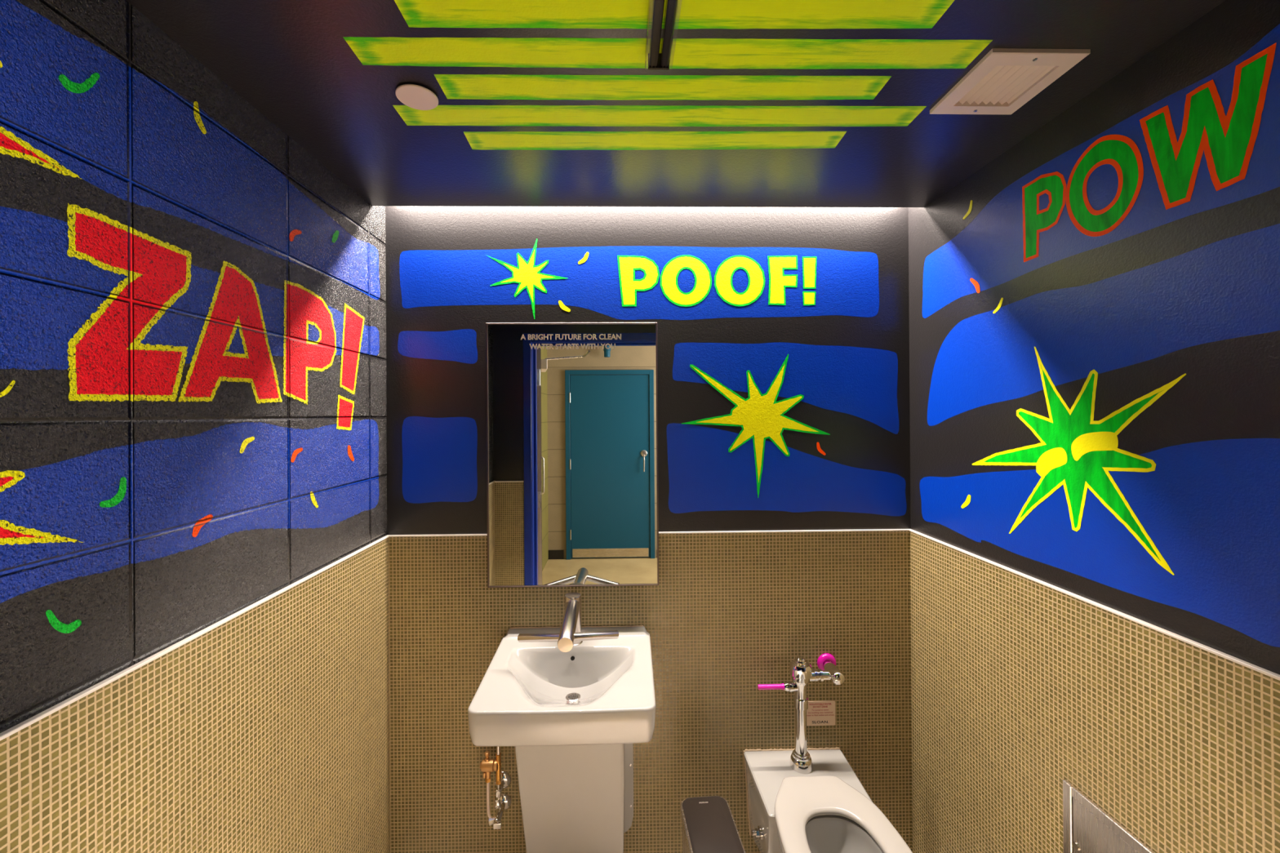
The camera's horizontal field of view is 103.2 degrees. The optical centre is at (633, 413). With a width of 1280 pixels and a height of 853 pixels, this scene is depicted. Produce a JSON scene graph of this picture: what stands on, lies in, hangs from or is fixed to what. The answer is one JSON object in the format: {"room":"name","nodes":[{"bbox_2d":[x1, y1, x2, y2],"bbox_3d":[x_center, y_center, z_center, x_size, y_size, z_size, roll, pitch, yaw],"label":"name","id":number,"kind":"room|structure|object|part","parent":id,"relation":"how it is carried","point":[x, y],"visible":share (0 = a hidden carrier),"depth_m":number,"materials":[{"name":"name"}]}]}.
{"room":"public restroom","nodes":[
{"label":"public restroom","id":0,"kind":"room"},
{"bbox_2d":[0,0,390,852],"bbox_3d":[-0.925,0.358,1.025,0.158,2.540,1.530,0,0,-1],"label":"wall","id":1,"kind":"structure","parent":0,"point":[193,409],"depth_m":0.94,"materials":[{"name":"black paint"}]},
{"bbox_2d":[0,535,388,741],"bbox_3d":[-0.848,0.429,1.021,0.011,0.006,1.519,0,0,-1],"label":"trim","id":2,"kind":"structure","parent":1,"relation":"attached to","point":[4,735],"depth_m":0.89,"materials":[{"name":"white metal"}]},
{"bbox_2d":[385,205,911,852],"bbox_3d":[0.064,0.353,1.869,2.174,2.540,0.128,0,0,-1],"label":"wall","id":3,"kind":"structure","parent":0,"point":[783,333],"depth_m":1.81,"materials":[{"name":"beige tile"}]},
{"bbox_2d":[480,746,511,829],"bbox_3d":[-0.478,1.144,1.739,0.093,0.517,0.104,0,0,-1],"label":"mixing valve","id":4,"kind":"object","parent":3,"relation":"attached to","point":[502,779],"visible":0.86,"depth_m":1.73,"materials":[{"name":"brown metal"}]},
{"bbox_2d":[467,625,656,852],"bbox_3d":[-0.193,1.137,1.562,0.518,0.774,0.475,0,0,-1],"label":"sink","id":5,"kind":"object","parent":3,"relation":"attached to","point":[573,719],"visible":0.94,"depth_m":1.57,"materials":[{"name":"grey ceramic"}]},
{"bbox_2d":[467,626,656,746],"bbox_3d":[-0.195,0.831,1.561,0.518,0.152,0.473,0,0,-1],"label":"basin","id":6,"kind":"object","parent":5,"relation":"in","point":[595,692],"depth_m":1.45,"materials":[{"name":"white ceramic"}]},
{"bbox_2d":[517,592,618,652],"bbox_3d":[-0.221,0.699,1.588,0.262,0.161,0.272,0,0,-38],"label":"tap","id":7,"kind":"object","parent":5,"relation":"on","point":[571,635],"visible":1,"depth_m":1.53,"materials":[{"name":"silver metal"}]},
{"bbox_3d":[-0.274,0.674,1.525,0.169,0.051,0.024,0,0,22],"label":"dryer arm","id":8,"kind":"part","parent":7,"relation":"part of","materials":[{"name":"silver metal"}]},
{"bbox_3d":[-0.201,0.654,1.591,0.050,0.062,0.283,0,0,-1],"label":"spout","id":9,"kind":"part","parent":7,"relation":"part of","materials":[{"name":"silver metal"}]},
{"bbox_3d":[-0.207,0.699,1.731,0.064,0.161,0.064,0,0,-1],"label":"post","id":10,"kind":"part","parent":7,"relation":"part of","materials":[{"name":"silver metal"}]},
{"bbox_3d":[-0.124,0.670,1.528,0.166,0.045,0.024,0,0,-25],"label":"dryer arm","id":11,"kind":"part","parent":7,"relation":"part of","materials":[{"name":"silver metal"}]},
{"bbox_2d":[485,322,658,587],"bbox_3d":[-0.214,0.143,1.792,0.600,0.927,0.030,0,0,-1],"label":"wall mirror","id":12,"kind":"object","parent":3,"relation":"attached to","point":[572,484],"visible":1,"depth_m":1.78,"materials":[{"name":"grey mirror"}]},
{"bbox_2d":[388,528,911,537],"bbox_3d":[0.066,0.425,1.807,1.874,0.006,0.011,0,0,-1],"label":"trim","id":13,"kind":"structure","parent":3,"relation":"attached to","point":[875,530],"depth_m":1.81,"materials":[{"name":"white metal"}]},
{"bbox_2d":[806,701,835,725],"bbox_3d":[0.669,1.074,1.816,0.108,0.087,0.002,0,0,-1],"label":"plate","id":14,"kind":"object","parent":3,"relation":"attached to","point":[818,713],"visible":1,"depth_m":1.81,"materials":[{"name":"beige plastic"}]},
{"bbox_2d":[742,746,912,852],"bbox_3d":[0.575,1.351,1.478,0.377,0.366,0.677,0,0,-1],"label":"toilet","id":15,"kind":"object","parent":3,"relation":"attached to","point":[827,809],"visible":0.96,"depth_m":1.54,"materials":[{"name":"white ceramic"}]},
{"bbox_2d":[757,653,844,773],"bbox_3d":[0.576,1.017,1.747,0.304,0.370,0.135,0,0,-1],"label":"valve","id":16,"kind":"object","parent":15,"relation":"on","point":[802,673],"visible":1,"depth_m":1.71,"materials":[{"name":"silver metal"}]},
{"bbox_3d":[0.468,0.931,1.726,0.088,0.021,0.021,0,0,-1],"label":"handle","id":17,"kind":"part","parent":16,"relation":"part of","materials":[{"name":"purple plastic"}]},
{"bbox_2d":[783,681,793,692],"bbox_3d":[0.525,0.931,1.728,0.030,0.033,0.033,0,0,-1],"label":"socket","id":18,"kind":"object","parent":16,"relation":"attached to","point":[788,686],"depth_m":1.72,"materials":[{"name":"silver metal"}]},
{"bbox_3d":[0.577,1.354,1.391,0.328,0.309,0.490,0,0,-1],"label":"bowl","id":19,"kind":"part","parent":15,"relation":"part of","materials":[{"name":"grey ceramic"}]},
{"bbox_3d":[0.576,1.179,1.392,0.340,0.020,0.503,0,0,-1],"label":"seat","id":20,"kind":"part","parent":15,"relation":"part of","materials":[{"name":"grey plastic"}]},
{"bbox_2d":[126,0,1225,207],"bbox_3d":[0.077,-0.739,1.002,1.874,0.070,1.435,0,0,-1],"label":"ceiling","id":21,"kind":"structure","parent":0,"point":[542,103],"depth_m":1.09,"materials":[{"name":"black paint"}]},
{"bbox_2d":[395,84,438,110],"bbox_3d":[-0.475,-0.696,1.112,0.087,0.009,0.087,0,0,-1],"label":"ceiling disc","id":22,"kind":"object","parent":21,"relation":"attached to","point":[413,95],"visible":1,"depth_m":1.11,"materials":[{"name":"white plastic"}]},
{"bbox_2d":[644,0,681,69],"bbox_3d":[0.056,-0.689,0.678,0.053,0.031,0.628,0,0,-1],"label":"light bar","id":23,"kind":"object","parent":21,"relation":"attached to","point":[654,60],"visible":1,"depth_m":0.90,"materials":[{"name":"black"}]},
{"bbox_3d":[0.046,-0.690,0.676,0.017,0.030,0.624,0,0,-1],"label":"rail","id":24,"kind":"part","parent":23,"relation":"part of","materials":[{"name":"black metal"}]},
{"bbox_3d":[0.067,-0.690,0.676,0.015,0.030,0.624,0,0,-1],"label":"rail","id":25,"kind":"part","parent":23,"relation":"part of","materials":[{"name":"black metal"}]},
{"bbox_2d":[929,48,1090,114],"bbox_3d":[0.790,-0.721,1.085,0.194,0.045,0.201,0,0,-1],"label":"ceiling vent","id":26,"kind":"object","parent":21,"relation":"in","point":[1003,80],"visible":0.98,"depth_m":1.07,"materials":[{"name":"white metal"}]},
{"bbox_2d":[908,0,1279,852],"bbox_3d":[1.090,0.345,1.071,0.158,2.540,1.530,0,0,-1],"label":"wall","id":27,"kind":"structure","parent":0,"point":[1095,307],"depth_m":1.07,"materials":[{"name":"black paint"}]},
{"bbox_2d":[909,529,1279,680],"bbox_3d":[1.014,0.417,1.063,0.011,0.006,1.519,0,0,-1],"label":"trim","id":28,"kind":"structure","parent":27,"relation":"attached to","point":[1257,668],"depth_m":1.03,"materials":[{"name":"white metal"}]},
{"bbox_2d":[1062,779,1155,852],"bbox_3d":[1.012,1.045,1.016,0.010,0.381,0.337,0,0,-1],"label":"dispenser","id":29,"kind":"object","parent":27,"relation":"attached to","point":[1087,828],"visible":1,"depth_m":1.12,"materials":[{"name":"silver metal"}]},
{"bbox_3d":[1.014,1.045,1.016,0.007,0.334,0.290,0,0,-1],"label":"door","id":30,"kind":"part","parent":29,"relation":"part of","materials":[{"name":"silver metal"}]},
{"bbox_3d":[0.091,1.631,1.030,2.174,0.060,1.800,0,0,-1],"label":"floor","id":31,"kind":"structure","parent":0,"visible":0},
{"bbox_2d":[680,795,745,852],"bbox_3d":[0.236,1.406,1.403,0.153,0.391,0.411,0,0,-5],"label":"pedal bin","id":32,"kind":"object","parent":31,"relation":"on","point":[708,824],"visible":1,"depth_m":1.49,"materials":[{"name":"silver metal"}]}
]}

